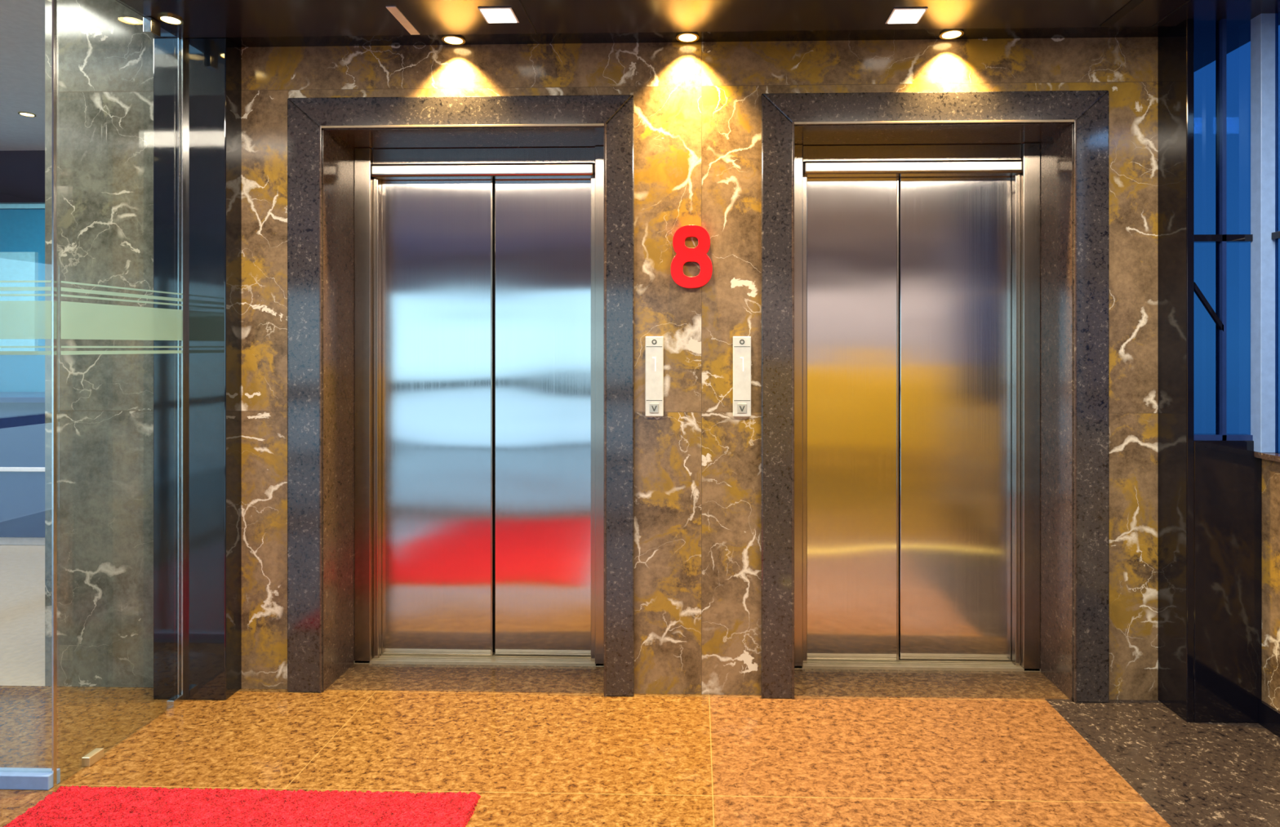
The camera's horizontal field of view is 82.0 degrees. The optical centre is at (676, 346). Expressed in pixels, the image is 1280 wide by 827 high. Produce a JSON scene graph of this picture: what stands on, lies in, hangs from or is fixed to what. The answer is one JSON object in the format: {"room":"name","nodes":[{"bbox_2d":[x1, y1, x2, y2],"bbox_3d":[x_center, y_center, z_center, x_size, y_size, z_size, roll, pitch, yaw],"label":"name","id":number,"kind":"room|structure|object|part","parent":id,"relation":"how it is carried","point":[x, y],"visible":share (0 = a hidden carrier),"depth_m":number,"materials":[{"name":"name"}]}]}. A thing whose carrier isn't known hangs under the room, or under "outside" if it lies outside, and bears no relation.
{"room":"lobby","nodes":[
{"label":"lobby","id":0,"kind":"room"},
{"bbox_2d":[0,150,44,391],"bbox_3d":[-5.197,-0.065,5.747,5.500,2.900,0.150,0,0,2],"label":"wall","id":1,"kind":"structure","parent":0,"point":[22,172],"depth_m":5.69,"materials":[{"name":"blue glass"}]},
{"bbox_2d":[0,0,44,151],"bbox_3d":[-5.006,-1.565,4.092,6.170,0.100,3.550,0,0,2],"label":"ceiling","id":2,"kind":"structure","parent":0,"point":[22,22],"depth_m":4.08,"materials":[{"name":"white paint"}]},
{"bbox_2d":[17,111,35,116],"bbox_3d":[-4.223,-1.512,4.776,0.090,0.006,0.090,0,0,2],"label":"recessed light","id":3,"kind":"object","parent":2,"relation":"in","point":[24,113],"visible":1,"depth_m":4.77,"materials":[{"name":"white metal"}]},
{"bbox_3d":[-4.223,-1.512,4.776,0.068,0.003,0.068,0,0,2],"label":"bulb","id":4,"kind":"part","parent":3,"relation":"part of","materials":[{"name":"white glass"}]},
{"bbox_2d":[44,0,154,687],"bbox_3d":[-2.282,-0.065,4.318,0.525,2.900,2.650,0,0,2],"label":"wall","id":5,"kind":"structure","parent":0,"point":[105,55],"depth_m":3.00,"materials":[{"name":"grey stone"}]},
{"bbox_2d":[153,27,241,699],"bbox_3d":[-1.906,-0.065,3.133,0.290,2.900,0.500,0,0,2],"label":"column","id":6,"kind":"structure","parent":0,"point":[213,64],"depth_m":2.88,"materials":[{"name":"stone"}]},
{"bbox_2d":[177,36,186,702],"bbox_3d":[-1.938,0.087,2.874,0.023,2.595,0.018,0,0,2],"label":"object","id":7,"kind":"structure","parent":6,"relation":"attached to","point":[181,42],"depth_m":2.87,"materials":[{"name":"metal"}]},
{"bbox_2d":[0,544,1279,826],"bbox_3d":[-1.716,1.435,1.277,12.500,0.100,9.000,0,0,2],"label":"floor","id":8,"kind":"structure","parent":0,"point":[540,746],"depth_m":2.54,"materials":[{"name":"orange stone"}]},
{"bbox_2d":[0,391,44,545],"bbox_3d":[-5.457,0.865,5.369,2.860,1.040,0.580,0,0,2],"label":"countertop","id":9,"kind":"structure","parent":8,"relation":"on","point":[22,414],"depth_m":5.10,"materials":[{"name":"blue laminate"}]},
{"bbox_2d":[0,767,60,790],"bbox_3d":[-3.694,1.363,2.363,3.467,0.045,0.045,0,0,2],"label":"rail","id":10,"kind":"object","parent":8,"relation":"on","point":[11,778],"visible":1,"depth_m":2.30,"materials":[{"name":"silver metal"}]},
{"bbox_3d":[-3.696,-0.062,2.364,3.463,2.805,0.010,0,0,2],"label":"pane","id":11,"kind":"object","parent":10,"relation":"on","visible":0},
{"bbox_2d":[52,0,57,787],"bbox_3d":[-1.962,0.087,2.316,0.005,2.595,0.012,0,0,2],"label":"glass door frame","id":12,"kind":"object","parent":11,"relation":"attached to","point":[54,2],"visible":1,"depth_m":2.31,"materials":[{"name":"metal"}]},
{"bbox_2d":[3,785,480,826],"bbox_3d":[-1.286,1.375,1.448,1.328,0.020,1.673,0,0,2],"label":"doormat","id":13,"kind":"object","parent":8,"relation":"on","point":[85,806],"visible":1,"depth_m":2.18,"materials":[{"name":"red carpet"}]},
{"bbox_3d":[-1.946,0.085,2.595,0.010,2.588,0.553,0,0,2],"label":"pane","id":14,"kind":"object","parent":8,"relation":"on","visible":0},
{"bbox_2d":[81,17,182,766],"bbox_3d":[-1.943,0.087,2.643,0.030,2.595,0.440,0,0,2],"label":"fittings","id":15,"kind":"object","parent":14,"relation":"attached to","point":[152,27],"visible":1,"depth_m":2.69,"materials":[{"name":"metal"}]},
{"bbox_2d":[115,0,1279,37],"bbox_3d":[0.153,-1.313,2.499,4.230,0.204,0.645,0,0,2],"label":"ceiling","id":16,"kind":"structure","parent":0,"point":[201,18],"depth_m":2.68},
{"bbox_2d":[477,7,519,22],"bbox_3d":[-0.648,-1.207,2.678,0.121,0.006,0.121,0,0,2],"label":"panel light","id":17,"kind":"object","parent":16,"relation":"in","point":[491,15],"depth_m":2.67,"materials":[{"name":"white plastic"}]},
{"bbox_2d":[884,8,928,23],"bbox_3d":[0.838,-1.207,2.683,0.121,0.006,0.121,0,0,2],"label":"panel light","id":18,"kind":"object","parent":16,"relation":"in","point":[898,15],"depth_m":2.67,"materials":[{"name":"white plastic"}]},
{"bbox_2d":[241,36,1157,700],"bbox_3d":[0.066,0.085,3.129,3.653,2.600,0.400,0,0,2],"label":"wall","id":19,"kind":"structure","parent":0,"point":[697,105],"depth_m":2.93,"materials":[{"name":"stone"}]},
{"bbox_2d":[287,94,634,696],"bbox_3d":[-0.861,0.193,3.134,1.394,2.385,0.422,0,0,2],"label":"elevator","id":20,"kind":"object","parent":19,"relation":"attached to","point":[460,269],"visible":0.98,"depth_m":3.26,"materials":[{"name":"grey metal"}]},
{"bbox_3d":[-1.073,0.303,3.289,0.510,2.136,0.033,0,0,2],"label":"door panel","id":21,"kind":"part","parent":20,"relation":"part of","materials":[{"name":"metal"}]},
{"bbox_3d":[-0.847,0.257,3.232,1.129,2.257,0.065,0,0,2],"label":"steel frame","id":22,"kind":"part","parent":20,"relation":"part of","materials":[{"name":"silver metal"}]},
{"bbox_3d":[-0.846,1.379,3.252,1.129,0.012,0.105,0,0,2],"label":"door sill","id":23,"kind":"part","parent":20,"relation":"part of","materials":[{"name":"metal"}]},
{"bbox_3d":[-0.847,-0.771,3.227,0.985,0.057,0.075,0,0,2],"label":"transom rail","id":24,"kind":"part","parent":20,"relation":"part of","materials":[{"name":"metal"}]},
{"bbox_3d":[-0.586,0.303,3.280,0.447,2.136,0.033,0,0,2],"label":"door panel","id":25,"kind":"part","parent":20,"relation":"part of","materials":[{"name":"metal"}]},
{"bbox_2d":[644,336,663,416],"bbox_3d":[-0.089,0.117,2.923,0.072,0.319,0.021,0,0,2],"label":"panel","id":26,"kind":"object","parent":19,"relation":"attached to","point":[654,345],"depth_m":2.92,"materials":[{"name":"silver metal"}]},
{"bbox_2d":[671,225,712,288],"bbox_3d":[0.059,-0.357,2.917,0.165,0.250,0.025,0,0,2],"label":"number sign","id":27,"kind":"object","parent":19,"relation":"attached to","point":[684,255],"visible":1,"depth_m":2.90,"materials":[{"name":"red plastic"}]},
{"bbox_2d":[733,336,751,417],"bbox_3d":[0.259,0.117,2.914,0.072,0.319,0.021,0,0,2],"label":"panel","id":28,"kind":"object","parent":19,"relation":"attached to","point":[741,344],"depth_m":2.91,"materials":[{"name":"silver metal"}]},
{"bbox_2d":[760,90,1109,702],"bbox_3d":[1.015,0.193,3.083,1.350,2.385,0.422,0,0,2],"label":"elevator","id":29,"kind":"object","parent":19,"relation":"attached to","point":[935,266],"visible":0.98,"depth_m":3.19,"materials":[{"name":"grey metal"}]},
{"bbox_3d":[0.764,0.303,3.239,0.416,2.136,0.033,0,0,2],"label":"door panel","id":30,"kind":"part","parent":29,"relation":"part of","materials":[{"name":"metal"}]},
{"bbox_3d":[1.013,-0.771,3.176,0.937,0.057,0.075,0,0,2],"label":"transom rail","id":31,"kind":"part","parent":29,"relation":"part of","materials":[{"name":"metal"}]},
{"bbox_3d":[1.013,0.257,3.181,1.081,2.257,0.065,0,0,2],"label":"steel frame","id":32,"kind":"part","parent":29,"relation":"part of","materials":[{"name":"silver metal"}]},
{"bbox_3d":[1.013,1.379,3.201,1.081,0.012,0.105,0,0,2],"label":"door sill","id":33,"kind":"part","parent":29,"relation":"part of","materials":[{"name":"metal"}]},
{"bbox_3d":[1.226,0.303,3.231,0.493,2.136,0.033,0,0,2],"label":"door panel","id":34,"kind":"part","parent":29,"relation":"part of","materials":[{"name":"metal"}]},
{"bbox_2d":[226,26,1173,47],"bbox_3d":[0.169,-1.315,3.099,4.230,0.200,0.555,0,0,2],"label":"cove","id":35,"kind":"object","parent":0,"point":[1090,32],"visible":0.18,"depth_m":2.87,"materials":[{"name":"black stone"}]},
{"bbox_2d":[441,34,465,44],"bbox_3d":[-0.881,-1.212,2.900,0.090,0.006,0.090,0,0,2],"label":"recessed light","id":36,"kind":"object","parent":35,"relation":"attached to","point":[454,39],"visible":1,"depth_m":2.90,"materials":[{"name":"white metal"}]},
{"bbox_3d":[-0.881,-1.212,2.900,0.068,0.003,0.068,0,0,2],"label":"bulb","id":37,"kind":"part","parent":36,"relation":"part of","materials":[{"name":"white glass"}]},
{"bbox_2d":[675,31,698,42],"bbox_3d":[0.043,-1.212,2.875,0.090,0.006,0.090,0,0,2],"label":"recessed light","id":38,"kind":"object","parent":35,"relation":"attached to","point":[683,37],"visible":1,"depth_m":2.87,"materials":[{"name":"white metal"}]},
{"bbox_3d":[0.043,-1.212,2.875,0.068,0.003,0.068,0,0,2],"label":"bulb","id":39,"kind":"part","parent":38,"relation":"part of","materials":[{"name":"white glass"}]},
{"bbox_2d":[939,28,964,39],"bbox_3d":[1.065,-1.212,2.847,0.090,0.006,0.090,0,0,2],"label":"recessed light","id":40,"kind":"object","parent":35,"relation":"attached to","point":[952,33],"visible":1,"depth_m":2.84,"materials":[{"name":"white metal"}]},
{"bbox_3d":[1.065,-1.212,2.847,0.068,0.003,0.068,0,0,2],"label":"bulb","id":41,"kind":"part","parent":40,"relation":"part of","materials":[{"name":"white glass"}]},
{"bbox_2d":[386,0,1191,35],"bbox_3d":[0.377,-1.212,2.493,2.829,0.007,0.645,0,0,2],"label":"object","id":42,"kind":"structure","parent":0,"point":[1132,4],"depth_m":2.69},
{"bbox_2d":[1253,451,1279,711],"bbox_3d":[3.620,0.085,-0.138,2.147,2.600,6.452,0,0,-32],"label":"wall","id":43,"kind":"structure","parent":0,"point":[1270,461],"depth_m":2.66,"materials":[{"name":"stone"}]},
{"bbox_2d":[1157,18,1262,723],"bbox_3d":[2.035,0.085,2.991,0.292,2.600,0.570,0,0,2],"label":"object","id":44,"kind":"structure","parent":43,"relation":"in","point":[1223,237],"depth_m":2.72,"materials":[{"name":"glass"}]},
{"bbox_2d":[1250,10,1279,453],"bbox_3d":[2.132,-0.415,1.546,0.080,1.600,2.347,0,0,2],"label":"window","id":45,"kind":"structure","parent":43,"relation":"in","point":[1264,28],"depth_m":2.67,"materials":[{"name":"blue glass"}]},
{"bbox_2d":[1258,700,1279,737],"bbox_3d":[2.115,1.343,1.538,0.014,0.085,2.328,0,0,2],"label":"baseboard","id":46,"kind":"structure","parent":43,"relation":"attached to","point":[1268,716],"depth_m":2.65,"materials":[{"name":"black stone"}]},
{"bbox_3d":[-0.516,-1.315,-0.581,10.200,0.200,5.550,0,0,2],"label":"ceiling","id":47,"kind":"structure","parent":0,"visible":0},
{"bbox_2d":[157,13,183,25],"bbox_3d":[-1.867,-1.208,2.711,0.080,0.006,0.080,0,0,2],"label":"recessed light","id":48,"kind":"object","parent":47,"relation":"in","point":[166,18],"visible":1,"depth_m":2.71,"materials":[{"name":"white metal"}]},
{"bbox_3d":[-1.867,-1.208,2.711,0.061,0.003,0.061,0,0,2],"label":"bulb","id":49,"kind":"part","parent":48,"relation":"part of","materials":[{"name":"white glass"}]}
]}

